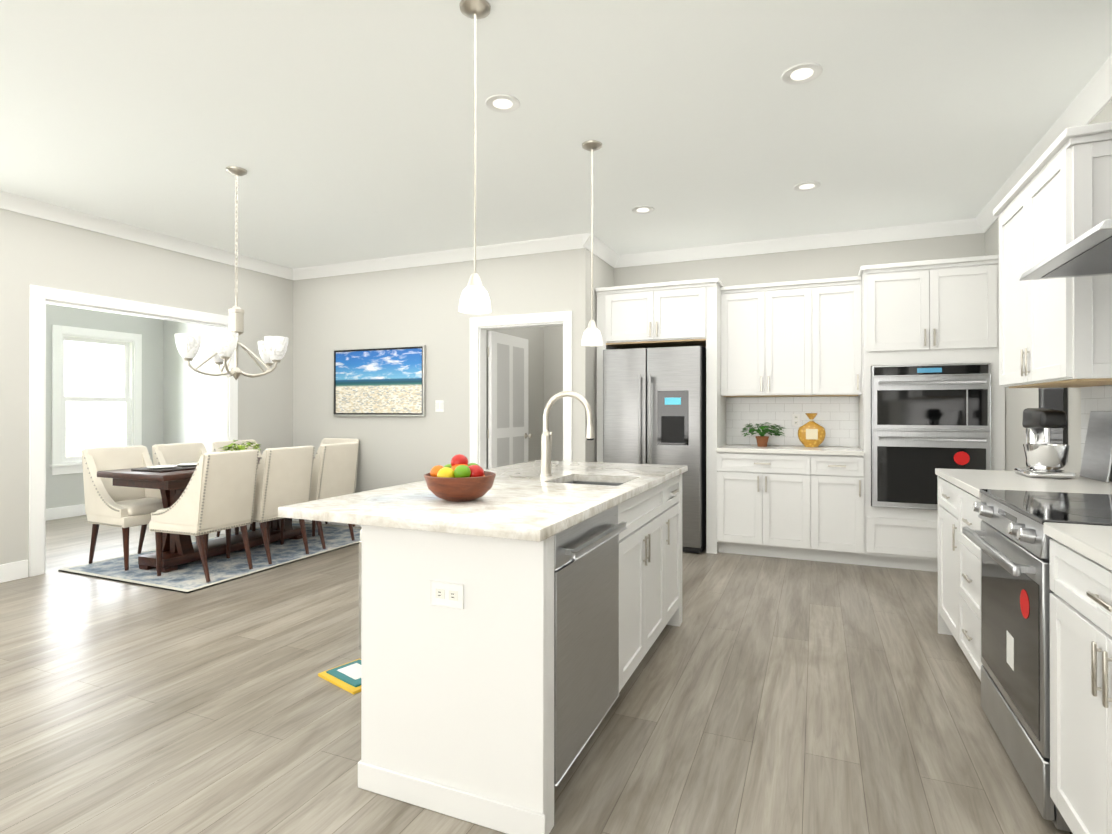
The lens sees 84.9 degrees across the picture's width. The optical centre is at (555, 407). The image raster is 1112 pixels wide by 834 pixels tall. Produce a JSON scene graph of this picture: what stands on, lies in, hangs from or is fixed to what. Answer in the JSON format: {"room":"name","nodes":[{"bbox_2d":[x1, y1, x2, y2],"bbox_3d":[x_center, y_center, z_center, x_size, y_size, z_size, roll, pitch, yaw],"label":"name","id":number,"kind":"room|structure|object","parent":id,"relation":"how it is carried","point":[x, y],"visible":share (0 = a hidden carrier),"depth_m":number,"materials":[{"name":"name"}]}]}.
{"room":"kitchen","nodes":[
{"label":"kitchen","id":0,"kind":"room"},
{"bbox_2d":[0,208,291,576],"bbox_3d":[-4.474,-0.142,3.320,0.120,2.780,8.290,0,0,23],"label":"wall","id":1,"kind":"structure","parent":0,"point":[288,400],"depth_m":5.90,"materials":[{"name":"grey paint"}]},
{"bbox_2d":[0,560,27,582],"bbox_3d":[-4.940,1.179,2.053,0.017,0.130,5.300,0,0,23],"label":"baseboard","id":2,"kind":"structure","parent":1,"relation":"attached to","point":[12,571],"depth_m":4.40,"materials":[{"name":"white wood"}]},
{"bbox_2d":[46,504,85,520],"bbox_3d":[-5.772,1.191,6.538,0.017,0.130,3.150,0,0,23],"label":"baseboard","id":3,"kind":"structure","parent":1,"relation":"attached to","point":[75,510],"depth_m":6.94,"materials":[{"name":"white wood"}]},
{"bbox_2d":[50,325,141,474],"bbox_3d":[-5.499,-0.087,7.289,0.170,1.690,1.020,0,0,23],"label":"window","id":4,"kind":"structure","parent":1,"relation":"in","point":[132,399],"depth_m":7.20,"materials":[{"name":"white wood"}]},
{"bbox_2d":[29,285,237,576],"bbox_3d":[-3.611,0.172,5.332,0.160,2.162,1.754,0,0,23],"label":"door frame","id":5,"kind":"structure","parent":1,"relation":"attached to","point":[40,297],"depth_m":4.58,"materials":[{"name":"white wood"}]},
{"bbox_2d":[0,190,291,279],"bbox_3d":[-4.429,-1.480,3.173,0.082,0.105,7.810,0,0,23],"label":"crown molding","id":6,"kind":"structure","parent":1,"relation":"attached to","point":[8,201],"depth_m":5.11,"materials":[{"name":"white wood"}]},
{"bbox_2d":[239,518,292,530],"bbox_3d":[-3.068,1.191,6.424,0.017,0.130,0.670,0,0,23],"label":"baseboard","id":7,"kind":"structure","parent":1,"relation":"attached to","point":[257,523],"depth_m":6.31,"materials":[{"name":"white wood"}]},
{"bbox_2d":[292,248,591,492],"bbox_3d":[-1.299,-0.135,6.148,3.450,2.780,0.150,0,0,23],"label":"wall","id":8,"kind":"structure","parent":0,"point":[419,305],"depth_m":6.18,"materials":[{"name":"grey paint"}]},
{"bbox_2d":[293,519,361,526],"bbox_3d":[-1.884,1.191,6.317,2.280,0.130,0.014,0,0,23],"label":"baseboard","id":9,"kind":"structure","parent":8,"relation":"attached to","point":[323,522],"depth_m":6.52,"materials":[{"name":"white wood"}]},
{"bbox_2d":[333,345,425,415],"bbox_3d":[-1.847,-0.270,6.293,1.170,0.710,0.034,0,0,23],"label":"picture frame","id":10,"kind":"object","parent":8,"relation":"attached to","point":[381,381],"visible":1,"depth_m":6.27,"materials":[{"name":"fabric"}]},
{"bbox_2d":[435,400,443,411],"bbox_3d":[-1.149,-0.018,6.009,0.098,0.118,0.010,0,0,23],"label":"switch plate","id":11,"kind":"object","parent":8,"relation":"attached to","point":[439,405],"visible":1,"depth_m":6.01,"materials":[{"name":"white plastic"}]},
{"bbox_2d":[292,233,595,279],"bbox_3d":[-1.271,-1.473,6.024,3.462,0.105,0.082,0,0,23],"label":"crown molding","id":12,"kind":"structure","parent":8,"relation":"attached to","point":[578,241],"depth_m":5.91,"materials":[{"name":"white"}]},
{"bbox_2d":[488,331,532,468],"bbox_3d":[-0.452,0.246,6.320,0.119,2.002,0.845,0,0,23],"label":"hall door","id":13,"kind":"structure","parent":8,"relation":"in","point":[508,435],"depth_m":6.26,"materials":[{"name":"white wood"}]},
{"bbox_2d":[470,311,571,469],"bbox_3d":[-0.316,0.193,5.721,1.057,2.122,0.160,0,0,23],"label":"door frame","id":14,"kind":"structure","parent":8,"relation":"attached to","point":[478,329],"depth_m":5.81,"materials":[{"name":"white wood"}]},
{"bbox_2d":[0,515,1072,833],"bbox_3d":[-2.262,1.297,3.173,9.420,0.100,9.770,0,0,23],"label":"floor","id":15,"kind":"structure","parent":0,"point":[766,695],"depth_m":2.47,"materials":[{"name":"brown wood"}]},
{"bbox_2d":[58,521,361,592],"bbox_3d":[-2.712,1.247,5.385,1.450,0.010,2.200,0,0,23],"label":"rug","id":16,"kind":"object","parent":15,"relation":"on","point":[189,577],"visible":0.58,"depth_m":4.81,"materials":[{"name":"blue fabric"}]},
{"bbox_2d":[82,445,162,570],"bbox_3d":[-3.400,0.780,4.898,0.581,0.918,0.497,0,0,25],"label":"chair","id":17,"kind":"object","parent":16,"relation":"on","point":[107,503],"visible":0.75,"depth_m":4.79,"materials":[{"name":"beige fabric"}]},
{"bbox_2d":[152,442,238,542],"bbox_3d":[-3.181,0.781,5.411,0.581,0.918,0.497,0,0,21],"label":"chair","id":18,"kind":"object","parent":16,"relation":"on","point":[173,454],"visible":0.08,"depth_m":5.46,"materials":[{"name":"beige fabric"}]},
{"bbox_2d":[149,449,258,582],"bbox_3d":[-2.627,0.779,4.568,0.581,0.918,0.497,0,0,20],"label":"chair","id":19,"kind":"object","parent":16,"relation":"on","point":[218,493],"visible":1,"depth_m":4.40,"materials":[{"name":"beige fabric"}]},
{"bbox_2d":[97,440,313,572],"bbox_3d":[-2.798,0.758,5.238,0.760,0.958,1.700,0,0,23],"label":"dining table","id":20,"kind":"object","parent":16,"relation":"on","point":[170,482],"visible":0.58,"depth_m":4.71,"materials":[{"name":"brown wood"}]},
{"bbox_2d":[212,439,261,536],"bbox_3d":[-2.955,0.783,5.925,0.581,0.918,0.497,0,0,23],"label":"chair","id":21,"kind":"object","parent":16,"relation":"on","point":[216,445],"visible":0.08,"depth_m":5.90,"materials":[{"name":"beige fabric"}]},
{"bbox_2d":[226,446,314,563],"bbox_3d":[-2.399,0.780,5.077,0.581,0.918,0.497,0,0,25],"label":"chair","id":22,"kind":"object","parent":16,"relation":"on","point":[284,476],"visible":0.73,"depth_m":4.91,"materials":[{"name":"beige fabric"}]},
{"bbox_2d":[280,442,359,548],"bbox_3d":[-2.187,0.782,5.596,0.581,0.918,0.497,0,0,22],"label":"chair","id":23,"kind":"object","parent":16,"relation":"on","point":[334,471],"visible":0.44,"depth_m":5.45,"materials":[{"name":"beige fabric"}]},
{"bbox_2d":[290,438,359,534],"bbox_3d":[-2.380,0.783,6.212,0.497,0.918,0.581,0,0,23],"label":"chair","id":24,"kind":"object","parent":16,"relation":"on","point":[334,440],"visible":0.06,"depth_m":6.42,"materials":[{"name":"beige fabric"}]},
{"bbox_2d":[318,658,360,694],"bbox_3d":[-0.924,1.235,2.818,0.291,0.022,0.218,0,0,39],"label":"magazine","id":25,"kind":"object","parent":15,"relation":"on","point":[346,676],"visible":0.69,"depth_m":2.79,"materials":[{"name":"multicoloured paper"}]},
{"bbox_2d":[356,468,687,833],"bbox_3d":[0.065,0.809,2.755,0.716,0.875,1.969,0,0,23],"label":"kitchen island","id":26,"kind":"object","parent":15,"relation":"on","point":[517,618],"depth_m":1.89,"materials":[{"name":"white wood"}]},
{"bbox_2d":[278,460,687,543],"bbox_3d":[-0.083,0.354,2.808,0.975,0.035,2.070,0,0,23],"label":"island countertop","id":27,"kind":"structure","parent":26,"relation":"on","point":[521,503],"depth_m":2.12,"materials":[{"name":"white stone"}]},
{"bbox_2d":[424,454,495,501],"bbox_3d":[-0.348,0.252,2.209,0.260,0.164,0.260,0,0,23],"label":"fruit bowl","id":28,"kind":"object","parent":27,"relation":"on","point":[459,478],"visible":1,"depth_m":2.13,"materials":[{"name":"brown wood"}]},
{"bbox_2d":[540,391,594,476],"bbox_3d":[0.060,0.127,2.979,0.284,0.419,0.096,0,0,23],"label":"faucet","id":29,"kind":"object","parent":27,"relation":"on","point":[546,442],"visible":1,"depth_m":2.98,"materials":[{"name":"silver metal"}]},
{"bbox_2d":[603,346,705,552],"bbox_3d":[0.945,0.361,5.614,0.872,1.785,0.734,0,0,23],"label":"refrigerator","id":30,"kind":"object","parent":15,"relation":"on","point":[654,405],"visible":0.62,"depth_m":5.29,"materials":[{"name":"grey metal"}]},
{"bbox_2d":[716,454,867,565],"bbox_3d":[2.006,0.815,5.245,1.126,0.875,0.596,0,0,23],"label":"base cabinet","id":31,"kind":"object","parent":15,"relation":"on","point":[812,507],"depth_m":4.96,"materials":[{"name":"white wood"}]},
{"bbox_2d":[716,442,863,457],"bbox_3d":[2.003,0.360,5.239,1.126,0.035,0.611,0,0,23],"label":"countertop","id":32,"kind":"structure","parent":31,"relation":"on","point":[853,452],"depth_m":5.06,"materials":[{"name":"white stone"}]},
{"bbox_2d":[740,422,783,446],"bbox_3d":[1.822,0.235,5.360,0.380,0.214,0.394,0,0,23],"label":"potted plant","id":33,"kind":"object","parent":32,"relation":"on","point":[762,440],"visible":1,"depth_m":5.32,"materials":[{"name":"green plant"}]},
{"bbox_2d":[798,413,825,446],"bbox_3d":[2.217,0.195,5.276,0.224,0.294,0.104,0,0,23],"label":"vase","id":34,"kind":"object","parent":32,"relation":"on","point":[811,433],"visible":1,"depth_m":5.24,"materials":[{"name":"gold metal"}]},
{"bbox_2d":[868,494,937,571],"bbox_3d":[2.930,1.012,4.848,0.845,0.480,0.596,0,0,23],"label":"base cabinet","id":35,"kind":"object","parent":15,"relation":"on","point":[901,538],"depth_m":4.67,"materials":[{"name":"white wood"}]},
{"bbox_2d":[935,473,954,637],"bbox_3d":[2.310,0.809,3.018,0.632,0.875,0.520,0,0,23],"label":"base cabinet","id":36,"kind":"object","parent":15,"relation":"on","point":[946,489],"depth_m":3.21,"materials":[{"name":"white wood"}]},
{"bbox_2d":[955,489,1083,680],"bbox_3d":[2.130,0.808,2.593,0.629,0.875,0.518,0,0,23],"label":"base cabinet","id":37,"kind":"object","parent":15,"relation":"on","point":[967,554],"depth_m":2.73,"materials":[{"name":"white wood"}]},
{"bbox_2d":[935,469,1111,496],"bbox_3d":[2.216,0.354,2.813,0.642,0.035,0.996,0,0,23],"label":"countertop","id":38,"kind":"structure","parent":37,"relation":"on","point":[971,481],"depth_m":2.73,"materials":[{"name":"white stone"}]},
{"bbox_2d":[1014,408,1074,478],"bbox_3d":[2.402,0.169,2.990,0.180,0.334,0.280,0,0,23],"label":"stand mixer","id":39,"kind":"object","parent":38,"relation":"on","point":[1045,458],"visible":1,"depth_m":2.92,"materials":[{"name":"silver metal"}]},
{"bbox_2d":[1080,411,1111,481],"bbox_3d":[2.554,0.176,2.860,0.052,0.319,0.300,0,0,23],"label":"steel tray","id":40,"kind":"object","parent":38,"relation":"on","point":[1097,460],"visible":1,"depth_m":2.85,"materials":[{"name":"silver metal"}]},
{"bbox_2d":[962,489,1111,832],"bbox_3d":[1.837,0.786,2.012,0.706,0.916,0.752,0,0,23],"label":"range","id":41,"kind":"object","parent":15,"relation":"on","point":[1012,542],"visible":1,"depth_m":1.99,"materials":[{"name":"silver metal"}]},
{"bbox_2d":[1049,539,1111,833],"bbox_3d":[1.561,0.805,1.266,0.629,0.875,0.819,0,0,23],"label":"base cabinet","id":42,"kind":"object","parent":15,"relation":"on","point":[1081,599],"depth_m":1.57,"materials":[{"name":"white wood"}]},
{"bbox_2d":[1043,522,1111,572],"bbox_3d":[1.157,0.347,0.341,0.642,0.035,2.849,0,0,23],"label":"countertop","id":43,"kind":"structure","parent":42,"relation":"on","point":[1093,542],"depth_m":1.57,"materials":[{"name":"white stone"}]},
{"bbox_2d":[0,0,1111,268],"bbox_3d":[-2.262,-1.583,3.181,9.420,0.100,9.770,0,0,23],"label":"ceiling","id":44,"kind":"structure","parent":0,"point":[340,130],"depth_m":3.18,"materials":[{"name":"white paint"}]},
{"bbox_2d":[175,166,287,379],"bbox_3d":[-2.050,-0.853,3.934,0.646,1.354,0.627,0,0,23],"label":"chandelier","id":45,"kind":"object","parent":44,"relation":"hanging from","point":[222,346],"visible":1,"depth_m":3.87,"materials":[{"name":"silver metal"}]},
{"bbox_2d":[458,0,491,313],"bbox_3d":[-0.310,-0.951,2.327,0.126,1.168,0.126,0,0,23],"label":"pendant light","id":46,"kind":"object","parent":44,"relation":"hanging from","point":[474,298],"visible":1,"depth_m":2.31,"materials":[{"name":"silver metal"}]},
{"bbox_2d":[485,94,519,112],"bbox_3d":[-0.268,-1.530,3.061,0.176,0.006,0.176,0,0,23],"label":"recessed light","id":47,"kind":"object","parent":44,"relation":"in","point":[503,103],"visible":1,"depth_m":3.05,"materials":[{"name":"white"}]},
{"bbox_2d":[581,140,602,345],"bbox_3d":[0.210,-0.948,3.540,0.126,1.168,0.126,0,0,23],"label":"pendant light","id":48,"kind":"object","parent":44,"relation":"hanging from","point":[592,336],"visible":1,"depth_m":3.53,"materials":[{"name":"silver metal"}]},
{"bbox_2d":[631,206,653,213],"bbox_3d":[0.671,-1.526,4.693,0.176,0.006,0.176,0,0,23],"label":"recessed light","id":49,"kind":"object","parent":44,"relation":"in","point":[642,209],"visible":0.96,"depth_m":4.69,"materials":[{"name":"white"}]},
{"bbox_2d":[781,63,822,84],"bbox_3d":[1.128,-1.530,2.790,0.176,0.006,0.176,0,0,23],"label":"recessed light","id":50,"kind":"object","parent":44,"relation":"in","point":[802,73],"visible":1,"depth_m":2.78,"materials":[{"name":"white"}]},
{"bbox_2d":[793,181,820,190],"bbox_3d":[1.730,-1.527,4.196,0.176,0.006,0.176,0,0,23],"label":"recessed light","id":51,"kind":"object","parent":44,"relation":"in","point":[808,186],"visible":1,"depth_m":4.19,"materials":[{"name":"white"}]},
{"bbox_2d":[592,254,615,461],"bbox_3d":[0.383,-0.136,5.885,0.150,2.780,0.690,0,0,23],"label":"wall","id":52,"kind":"structure","parent":0,"point":[604,275],"depth_m":5.68,"materials":[{"name":"grey paint"}]},
{"bbox_2d":[589,237,619,265],"bbox_3d":[0.448,-1.474,5.746,0.082,0.105,0.720,0,0,23],"label":"crown molding","id":53,"kind":"structure","parent":52,"relation":"attached to","point":[604,252],"depth_m":5.81,"materials":[{"name":"white wood"}]},
{"bbox_2d":[616,233,983,446],"bbox_3d":[2.049,-0.136,5.622,3.120,2.780,0.120,0,0,23],"label":"wall","id":54,"kind":"structure","parent":0,"point":[843,261],"depth_m":5.48,"materials":[{"name":"grey paint"}]},
{"bbox_2d":[604,282,719,348],"bbox_3d":[0.987,-0.834,5.685,0.910,0.475,0.596,0,0,23],"label":"upper cabinet","id":55,"kind":"object","parent":54,"relation":"attached to","point":[677,314],"depth_m":5.39,"materials":[{"name":"white wood"}]},
{"bbox_2d":[720,278,863,397],"bbox_3d":[2.053,-0.574,5.359,1.126,0.935,0.356,0,0,23],"label":"upper cabinet","id":56,"kind":"object","parent":54,"relation":"attached to","point":[833,337],"depth_m":5.19,"materials":[{"name":"white wood"}]},
{"bbox_2d":[612,219,971,267],"bbox_3d":[1.973,-1.474,5.549,3.040,0.105,0.082,0,0,23],"label":"crown molding","id":57,"kind":"structure","parent":54,"relation":"attached to","point":[964,226],"depth_m":5.43,"materials":[{"name":"white wood"}]},
{"bbox_2d":[860,258,998,369],"bbox_3d":[2.930,-0.701,4.853,0.845,0.745,0.596,0,0,23],"label":"upper cabinet","id":58,"kind":"object","parent":54,"relation":"attached to","point":[921,313],"depth_m":4.57,"materials":[{"name":"white wood"}]},
{"bbox_2d":[871,363,990,509],"bbox_3d":[2.903,0.222,4.796,0.772,1.092,0.657,0,0,23],"label":"wall oven","id":59,"kind":"object","parent":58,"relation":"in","point":[926,420],"visible":0.92,"depth_m":4.56,"materials":[{"name":"grey metal"}]},
{"bbox_2d":[984,100,1111,480],"bbox_3d":[1.839,-0.149,0.942,0.120,2.780,8.890,0,0,23],"label":"wall","id":60,"kind":"structure","parent":0,"point":[1017,400],"depth_m":4.05,"materials":[{"name":"grey paint"}]},
{"bbox_2d":[726,385,1111,479],"bbox_3d":[1.258,0.372,2.331,2.042,1.745,6.550,0,0,23],"label":"tile backsplash","id":61,"kind":"structure","parent":60,"relation":"attached to","point":[837,418],"depth_m":5.47,"materials":[{"name":"white tile"}]},
{"bbox_2d":[972,54,1111,233],"bbox_3d":[1.747,-1.486,0.985,0.082,0.105,8.650,0,0,23],"label":"crown molding","id":62,"kind":"structure","parent":60,"relation":"attached to","point":[1090,102],"depth_m":3.16,"materials":[{"name":"white wood"}]},
{"bbox_2d":[995,185,1102,387],"bbox_3d":[2.458,-0.586,2.996,0.339,0.945,0.558,0,0,23],"label":"upper cabinet","id":63,"kind":"object","parent":60,"relation":"attached to","point":[1008,213],"depth_m":3.15,"materials":[{"name":"white wood"}]},
{"bbox_2d":[1039,388,1067,461],"bbox_3d":[2.858,-0.202,3.503,0.020,1.000,0.400,0,0,23],"label":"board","id":64,"kind":"object","parent":60,"relation":"attached to","point":[1053,398],"visible":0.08,"depth_m":3.41,"materials":[{"name":"black glass"}]},
{"bbox_2d":[1019,129,1111,387],"bbox_3d":[2.284,-0.587,2.589,0.339,0.945,0.560,0,0,23],"label":"upper cabinet","id":65,"kind":"object","parent":60,"relation":"attached to","point":[1055,332],"depth_m":2.43,"materials":[{"name":"white wood"}]},
{"bbox_2d":[1019,219,1111,280],"bbox_3d":[1.929,-1.018,1.977,0.509,1.030,0.750,0,0,23],"label":"range hood","id":66,"kind":"object","parent":60,"relation":"attached to","point":[1088,253],"visible":1,"depth_m":2.08,"materials":[{"name":"silver metal"}]},
{"label":"outside","id":67,"kind":"structure","parent":0,"visible":0},
{"bbox_2d":[66,434,124,456],"bbox_3d":[-20.274,1.626,13.972,31.800,0.100,50.000,0,0,23],"label":"ground","id":68,"kind":"structure","parent":67,"point":[71,441],"depth_m":28.22,"materials":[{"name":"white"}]}
]}

